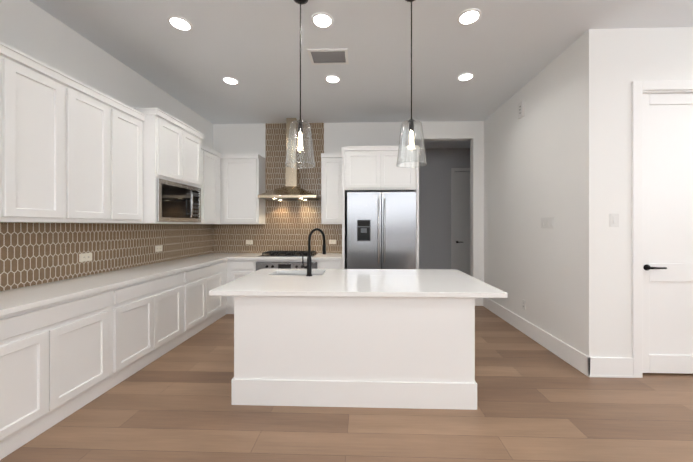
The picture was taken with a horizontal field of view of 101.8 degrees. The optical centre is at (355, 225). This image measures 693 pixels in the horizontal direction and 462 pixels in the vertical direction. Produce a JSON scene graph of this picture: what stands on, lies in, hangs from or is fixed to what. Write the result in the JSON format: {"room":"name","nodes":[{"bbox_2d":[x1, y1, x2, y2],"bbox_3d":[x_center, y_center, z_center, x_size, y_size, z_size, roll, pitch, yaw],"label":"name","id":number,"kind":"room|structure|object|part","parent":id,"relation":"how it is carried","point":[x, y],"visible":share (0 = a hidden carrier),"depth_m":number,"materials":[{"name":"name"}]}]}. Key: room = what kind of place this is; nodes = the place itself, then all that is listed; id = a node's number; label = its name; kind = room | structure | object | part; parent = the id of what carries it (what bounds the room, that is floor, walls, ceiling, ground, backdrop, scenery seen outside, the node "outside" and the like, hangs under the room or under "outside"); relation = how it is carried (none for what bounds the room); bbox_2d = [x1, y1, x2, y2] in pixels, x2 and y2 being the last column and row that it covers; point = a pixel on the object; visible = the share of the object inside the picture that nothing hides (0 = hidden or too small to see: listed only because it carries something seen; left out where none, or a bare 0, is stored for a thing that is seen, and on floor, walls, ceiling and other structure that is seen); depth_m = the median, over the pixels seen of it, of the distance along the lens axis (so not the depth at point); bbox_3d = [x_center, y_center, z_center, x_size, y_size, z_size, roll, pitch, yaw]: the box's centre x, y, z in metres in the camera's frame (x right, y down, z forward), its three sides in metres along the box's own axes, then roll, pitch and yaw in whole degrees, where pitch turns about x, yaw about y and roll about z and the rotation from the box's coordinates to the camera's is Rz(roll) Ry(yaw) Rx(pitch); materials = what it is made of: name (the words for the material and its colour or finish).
{"room":"kitchen","nodes":[
{"label":"kitchen","id":0,"kind":"room"},
{"bbox_2d":[0,0,212,290],"bbox_3d":[-2.774,-0.215,0.909,0.140,3.250,8.680,0,0,2],"label":"wall","id":1,"kind":"structure","parent":0,"point":[30,28],"depth_m":2.71,"materials":[{"name":"paint"}]},
{"bbox_2d":[0,41,7,221],"bbox_3d":[-2.506,-0.615,1.663,0.332,1.180,0.402,0,0,2],"label":"upper cabinet","id":2,"kind":"object","parent":1,"relation":"attached to","point":[3,47],"depth_m":1.88,"materials":[{"name":"paint"}]},
{"bbox_2d":[8,45,67,222],"bbox_3d":[-2.493,-0.615,2.065,0.332,1.180,0.402,0,0,2],"label":"upper cabinet","id":3,"kind":"object","parent":1,"relation":"attached to","point":[37,91],"depth_m":2.07,"materials":[{"name":"paint"}]},
{"bbox_2d":[68,76,115,222],"bbox_3d":[-2.481,-0.615,2.467,0.332,1.180,0.402,0,0,2],"label":"upper cabinet","id":4,"kind":"object","parent":1,"relation":"attached to","point":[72,150],"depth_m":2.48,"materials":[{"name":"paint"}]},
{"bbox_2d":[0,222,212,290],"bbox_3d":[-2.657,0.235,2.306,0.008,0.516,5.600,0,0,2],"label":"backsplash","id":5,"kind":"structure","parent":1,"relation":"attached to","point":[31,254],"depth_m":2.76,"materials":[{"name":"tile"}]},
{"bbox_2d":[79,253,91,261],"bbox_3d":[-2.634,0.310,2.755,0.010,0.078,0.125,0,0,2],"label":"electrical outlet","id":6,"kind":"object","parent":5,"relation":"attached to","point":[83,257],"visible":1,"depth_m":2.75,"materials":[{"name":"white plastic"}]},
{"bbox_2d":[155,245,161,251],"bbox_3d":[-2.604,0.305,3.735,0.010,0.078,0.125,0,0,2],"label":"electrical outlet","id":7,"kind":"object","parent":5,"relation":"attached to","point":[158,248],"visible":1,"depth_m":3.73,"materials":[{"name":"white plastic"}]},
{"bbox_2d":[116,101,147,223],"bbox_3d":[-2.469,-0.615,2.869,0.332,1.180,0.402,0,0,2],"label":"upper cabinet","id":8,"kind":"object","parent":1,"relation":"attached to","point":[129,121],"depth_m":2.89,"materials":[{"name":"paint"}]},
{"bbox_2d":[132,108,183,180],"bbox_3d":[-2.383,-0.898,3.281,0.477,0.755,0.425,0,0,2],"label":"upper cabinet","id":9,"kind":"object","parent":1,"relation":"attached to","point":[163,133],"depth_m":3.14,"materials":[{"name":"paint"}]},
{"bbox_2d":[144,177,203,223],"bbox_3d":[-2.376,-0.282,3.493,0.478,0.473,0.849,0,0,2],"label":"upper cabinet","id":10,"kind":"object","parent":1,"relation":"attached to","point":[165,201],"depth_m":3.31,"materials":[{"name":"paint"}]},
{"bbox_2d":[157,178,200,221],"bbox_3d":[-2.345,-0.281,3.492,0.489,0.473,0.805,0,0,2],"label":"microwave","id":11,"kind":"object","parent":10,"relation":"in","point":[177,201],"depth_m":3.40,"materials":[{"name":"silver metal"}]},
{"bbox_2d":[184,123,203,184],"bbox_3d":[-2.370,-0.898,3.705,0.477,0.755,0.424,0,0,2],"label":"upper cabinet","id":12,"kind":"object","parent":1,"relation":"attached to","point":[193,148],"depth_m":3.72,"materials":[{"name":"paint"}]},
{"bbox_2d":[204,145,221,223],"bbox_3d":[-2.419,-0.615,4.478,0.332,1.180,0.515,0,0,2],"label":"upper cabinet","id":13,"kind":"object","parent":1,"relation":"attached to","point":[212,157],"depth_m":4.44,"materials":[{"name":"paint"}]},
{"bbox_2d":[0,306,692,461],"bbox_3d":[1.648,1.440,2.203,8.900,0.060,11.540,0,0,2],"label":"floor","id":14,"kind":"structure","parent":0,"point":[537,402],"depth_m":2.03,"materials":[{"name":"brown wood"}]},
{"bbox_2d":[0,289,115,459],"bbox_3d":[-2.381,0.971,1.938,0.581,0.878,0.960,0,0,2],"label":"base cabinet","id":15,"kind":"object","parent":14,"relation":"on","point":[68,347],"depth_m":1.95,"materials":[{"name":"paint"}]},
{"bbox_2d":[0,257,227,316],"bbox_3d":[-2.366,0.513,1.977,0.609,0.037,4.879,0,0,2],"label":"countertop","id":16,"kind":"structure","parent":15,"relation":"on","point":[30,297],"depth_m":2.36,"materials":[{"name":"white stone"}]},
{"bbox_2d":[116,269,187,384],"bbox_3d":[-2.351,0.971,2.897,0.581,0.878,0.960,0,0,2],"label":"base cabinet","id":17,"kind":"object","parent":14,"relation":"on","point":[152,316],"depth_m":2.83,"materials":[{"name":"paint"}]},
{"bbox_2d":[188,261,227,338],"bbox_3d":[-2.320,0.972,3.921,0.581,0.878,1.089,0,0,2],"label":"base cabinet","id":18,"kind":"object","parent":14,"relation":"on","point":[204,309],"depth_m":3.83,"materials":[{"name":"paint"}]},
{"bbox_2d":[200,253,341,260],"bbox_3d":[-1.390,0.513,4.723,2.390,0.037,0.672,0,0,2],"label":"countertop","id":19,"kind":"structure","parent":18,"relation":"on","point":[231,256],"depth_m":4.43,"materials":[{"name":"white stone"}]},
{"bbox_2d":[258,251,317,256],"bbox_3d":[-1.097,0.467,4.709,0.880,0.054,0.500,0,0,2],"label":"cooktop","id":20,"kind":"object","parent":19,"relation":"in","point":[285,254],"visible":1,"depth_m":4.56,"materials":[{"name":"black metal"}]},
{"bbox_2d":[232,261,271,313],"bbox_3d":[-1.754,0.972,4.749,0.404,0.878,0.643,0,0,2],"label":"base cabinet","id":21,"kind":"object","parent":14,"relation":"on","point":[240,269],"depth_m":4.43,"materials":[{"name":"paint"}]},
{"bbox_2d":[316,261,341,268],"bbox_3d":[-0.389,0.972,4.707,0.388,0.878,0.643,0,0,2],"label":"base cabinet","id":22,"kind":"object","parent":14,"relation":"on","point":[320,264],"depth_m":4.39,"materials":[{"name":"paint"}]},
{"bbox_2d":[256,262,316,270],"bbox_3d":[-1.069,0.937,4.685,0.965,0.722,0.682,0,0,2],"label":"built-in oven","id":23,"kind":"object","parent":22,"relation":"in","point":[279,265],"visible":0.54,"depth_m":4.41,"materials":[{"name":"silver metal"}]},
{"bbox_2d":[231,297,480,409],"bbox_3d":[-0.003,0.973,2.689,1.908,0.873,1.014,0,0,2],"label":"kitchen island","id":24,"kind":"object","parent":14,"relation":"on","point":[383,338],"depth_m":2.19,"materials":[{"name":"paint"}]},
{"bbox_2d":[209,273,506,296],"bbox_3d":[0.016,0.518,2.474,2.252,0.036,0.700,0,0,2],"label":"island countertop","id":25,"kind":"structure","parent":24,"relation":"on","point":[253,284],"depth_m":2.27,"materials":[{"name":"white stone"}]},
{"bbox_2d":[275,273,322,274],"bbox_3d":[-0.604,0.658,2.998,0.574,0.242,0.334,0,0,2],"label":"sink","id":26,"kind":"object","parent":25,"relation":"in","point":[275,273],"depth_m":3.16,"materials":[{"name":"metal"}]},
{"bbox_2d":[302,228,325,275],"bbox_3d":[-0.413,0.262,2.839,0.225,0.474,0.153,0,0,2],"label":"faucet","id":27,"kind":"object","parent":25,"relation":"on","point":[309,266],"visible":1,"depth_m":2.79,"materials":[{"name":"black metal"}]},
{"bbox_2d":[341,145,419,268],"bbox_3d":[0.399,0.088,4.677,1.205,2.645,0.669,0,0,2],"label":"tall cabinet","id":28,"kind":"object","parent":14,"relation":"on","point":[370,169],"visible":0.71,"depth_m":4.37,"materials":[{"name":"paint"}]},
{"bbox_2d":[347,192,415,268],"bbox_3d":[0.413,0.448,4.616,1.053,1.925,0.732,0,0,2],"label":"fridge","id":29,"kind":"object","parent":14,"relation":"on","point":[381,230],"visible":0.54,"depth_m":4.31,"materials":[{"name":"silver metal"}]},
{"bbox_2d":[213,121,483,281],"bbox_3d":[-0.084,-0.215,5.098,4.980,3.250,0.140,0,0,2],"label":"wall","id":30,"kind":"structure","parent":0,"point":[238,138],"depth_m":5.01,"materials":[{"name":"paint"}]},
{"bbox_2d":[220,154,223,223],"bbox_3d":[-2.391,-0.615,4.919,0.361,1.180,0.343,0,0,2],"label":"upper cabinet","id":31,"kind":"object","parent":30,"relation":"attached to","point":[221,159],"depth_m":4.76,"materials":[{"name":"paint"}]},
{"bbox_2d":[224,154,264,223],"bbox_3d":[-1.916,-0.615,4.904,0.590,1.180,0.343,0,0,2],"label":"upper cabinet","id":32,"kind":"object","parent":30,"relation":"attached to","point":[242,182],"depth_m":4.75,"materials":[{"name":"paint"}]},
{"bbox_2d":[213,123,341,252],"bbox_3d":[-1.376,-0.673,5.064,2.383,2.332,0.008,0,0,2],"label":"backsplash","id":33,"kind":"structure","parent":30,"relation":"attached to","point":[289,225],"depth_m":5.06,"materials":[{"name":"tile"}]},
{"bbox_2d":[258,118,320,200],"bbox_3d":[-1.094,-1.141,4.794,0.950,1.395,0.510,0,0,2],"label":"range hood","id":34,"kind":"object","parent":30,"relation":"attached to","point":[291,190],"visible":0.94,"depth_m":4.80,"materials":[{"name":"silver metal"}]},
{"bbox_2d":[321,153,341,223],"bbox_3d":[-0.376,-0.615,4.857,0.371,1.180,0.343,0,0,2],"label":"upper cabinet","id":35,"kind":"object","parent":30,"relation":"attached to","point":[331,163],"depth_m":4.70,"materials":[{"name":"paint"}]},
{"bbox_2d":[30,0,692,148],"bbox_3d":[1.648,-1.880,2.204,8.900,0.080,11.540,0,0,2],"label":"ceiling","id":36,"kind":"structure","parent":0,"point":[503,51],"depth_m":2.91,"materials":[{"name":"paint"}]},
{"bbox_2d":[167,16,192,31],"bbox_3d":[-1.593,-1.835,2.564,0.195,0.008,0.195,0,0,-43],"label":"recessed light","id":37,"kind":"object","parent":36,"relation":"in","point":[179,23],"depth_m":2.56,"materials":[{"name":"paint"}]},
{"bbox_2d":[222,77,238,84],"bbox_3d":[-1.582,-1.835,3.574,0.195,0.008,0.195,0,0,-43],"label":"recessed light","id":38,"kind":"object","parent":36,"relation":"in","point":[229,80],"depth_m":3.56,"materials":[{"name":"paint"}]},
{"bbox_2d":[285,0,314,168],"bbox_3d":[-0.441,-1.161,2.268,0.243,1.357,0.243,0,0,2],"label":"pendant light","id":39,"kind":"object","parent":36,"relation":"hanging from","point":[300,122],"visible":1,"depth_m":2.26,"materials":[{"name":"clear glass"}]},
{"bbox_2d":[311,12,332,28],"bbox_3d":[-0.293,-1.835,2.524,0.195,0.008,0.195,0,0,-43],"label":"recessed light","id":40,"kind":"object","parent":36,"relation":"in","point":[323,20],"depth_m":2.52,"materials":[{"name":"paint"}]},
{"bbox_2d":[307,48,348,64],"bbox_3d":[-0.287,-1.834,3.063,0.420,0.012,0.270,0,0,2],"label":"ceiling vent","id":41,"kind":"object","parent":36,"relation":"in","point":[328,56],"visible":1,"depth_m":3.05,"materials":[{"name":"metal"}]},
{"bbox_2d":[325,75,339,82],"bbox_3d":[-0.282,-1.835,3.534,0.195,0.008,0.195,0,0,-43],"label":"recessed light","id":42,"kind":"object","parent":36,"relation":"in","point":[330,78],"depth_m":3.53,"materials":[{"name":"paint"}]},
{"bbox_2d":[396,0,426,167],"bbox_3d":[0.448,-1.161,2.240,0.243,1.357,0.243,0,0,2],"label":"pendant light","id":43,"kind":"object","parent":36,"relation":"hanging from","point":[411,123],"visible":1,"depth_m":2.23,"materials":[{"name":"clear glass"}]},
{"bbox_2d":[457,73,473,80],"bbox_3d":[1.367,-1.835,3.483,0.195,0.008,0.195,0,0,-43],"label":"recessed light","id":44,"kind":"object","parent":36,"relation":"in","point":[465,76],"depth_m":3.48,"materials":[{"name":"paint"}]},
{"bbox_2d":[457,8,480,25],"bbox_3d":[1.006,-1.835,2.484,0.195,0.008,0.195,0,0,-43],"label":"recessed light","id":45,"kind":"object","parent":36,"relation":"in","point":[470,16],"depth_m":2.48,"materials":[{"name":"paint"}]},
{"bbox_2d":[419,148,469,268],"bbox_3d":[2.369,-0.215,6.773,2.940,3.250,0.140,0,0,2],"label":"wall","id":46,"kind":"structure","parent":0,"point":[435,212],"depth_m":6.70,"materials":[{"name":"paint"}]},
{"bbox_2d":[451,168,469,268],"bbox_3d":[2.756,0.020,6.682,0.940,2.780,0.018,0,0,2],"label":"door frame","id":47,"kind":"structure","parent":46,"relation":"attached to","point":[453,170],"depth_m":6.69,"materials":[{"name":"paint"}]},
{"bbox_2d":[455,172,469,274],"bbox_3d":[2.757,0.051,6.712,0.772,2.674,0.098,0,0,2],"label":"hall door","id":48,"kind":"structure","parent":46,"relation":"in","point":[462,221],"depth_m":6.74,"materials":[{"name":"paint"}]},
{"bbox_2d":[484,39,577,349],"bbox_3d":[2.299,-0.215,3.864,0.140,3.250,2.180,0,0,2],"label":"wall","id":49,"kind":"structure","parent":0,"point":[530,168],"depth_m":3.42,"materials":[{"name":"paint"}]},
{"bbox_2d":[518,101,524,118],"bbox_3d":[2.209,-1.540,3.747,0.031,0.200,0.110,0,0,2],"label":"detector","id":50,"kind":"object","parent":49,"relation":"attached to","point":[521,109],"visible":1,"depth_m":3.71,"materials":[{"name":"plastic"}]},
{"bbox_2d":[522,299,525,309],"bbox_3d":[2.219,1.040,3.706,0.010,0.120,0.075,0,0,2],"label":"outlet","id":51,"kind":"object","parent":49,"relation":"attached to","point":[524,304],"visible":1,"depth_m":3.69,"materials":[{"name":"plastic"}]},
{"bbox_2d":[482,298,592,376],"bbox_3d":[2.217,1.320,3.786,0.020,0.180,2.340,0,0,2],"label":"baseboard","id":52,"kind":"structure","parent":49,"relation":"attached to","point":[580,361],"depth_m":3.23,"materials":[{"name":"paint"}]},
{"bbox_2d":[541,217,553,228],"bbox_3d":[2.202,-0.030,3.217,0.013,0.124,0.210,0,0,2],"label":"light switch","id":53,"kind":"object","parent":49,"relation":"attached to","point":[548,222],"visible":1,"depth_m":3.21,"materials":[{"name":"plastic"}]},
{"bbox_2d":[578,27,692,357],"bbox_3d":[4.082,-0.215,2.649,3.780,3.250,0.140,0,0,2],"label":"wall","id":54,"kind":"structure","parent":0,"point":[613,64],"depth_m":2.63,"materials":[{"name":"paint"}]},
{"bbox_2d":[593,357,632,377],"bbox_3d":[2.388,1.320,2.621,0.375,0.180,0.020,0,0,2],"label":"baseboard","id":55,"kind":"structure","parent":54,"relation":"attached to","point":[614,367],"depth_m":2.61,"materials":[{"name":"paint"}]},
{"bbox_2d":[610,213,618,226],"bbox_3d":[2.418,-0.050,2.623,0.080,0.125,0.013,0,0,2],"label":"light switch","id":56,"kind":"object","parent":54,"relation":"attached to","point":[614,220],"visible":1,"depth_m":2.62,"materials":[{"name":"plastic"}]},
{"bbox_2d":[632,80,692,377],"bbox_3d":[3.033,0.035,2.672,0.910,2.750,0.158,0,0,2],"label":"door frame","id":57,"kind":"structure","parent":54,"relation":"attached to","point":[640,89],"depth_m":2.61,"materials":[{"name":"paint"}]},
{"bbox_2d":[643,93,692,373],"bbox_3d":[3.031,0.073,2.632,0.712,2.629,0.098,0,0,2],"label":"pantry door","id":58,"kind":"structure","parent":54,"relation":"in","point":[667,233],"depth_m":2.66,"materials":[{"name":"paint"}]},
{"bbox_3d":[2.791,0.393,2.619,0.158,0.056,0.057,0,0,2],"label":"handle","id":59,"kind":"part","parent":58,"relation":"part of","materials":[{"name":"black metal"}]}
]}

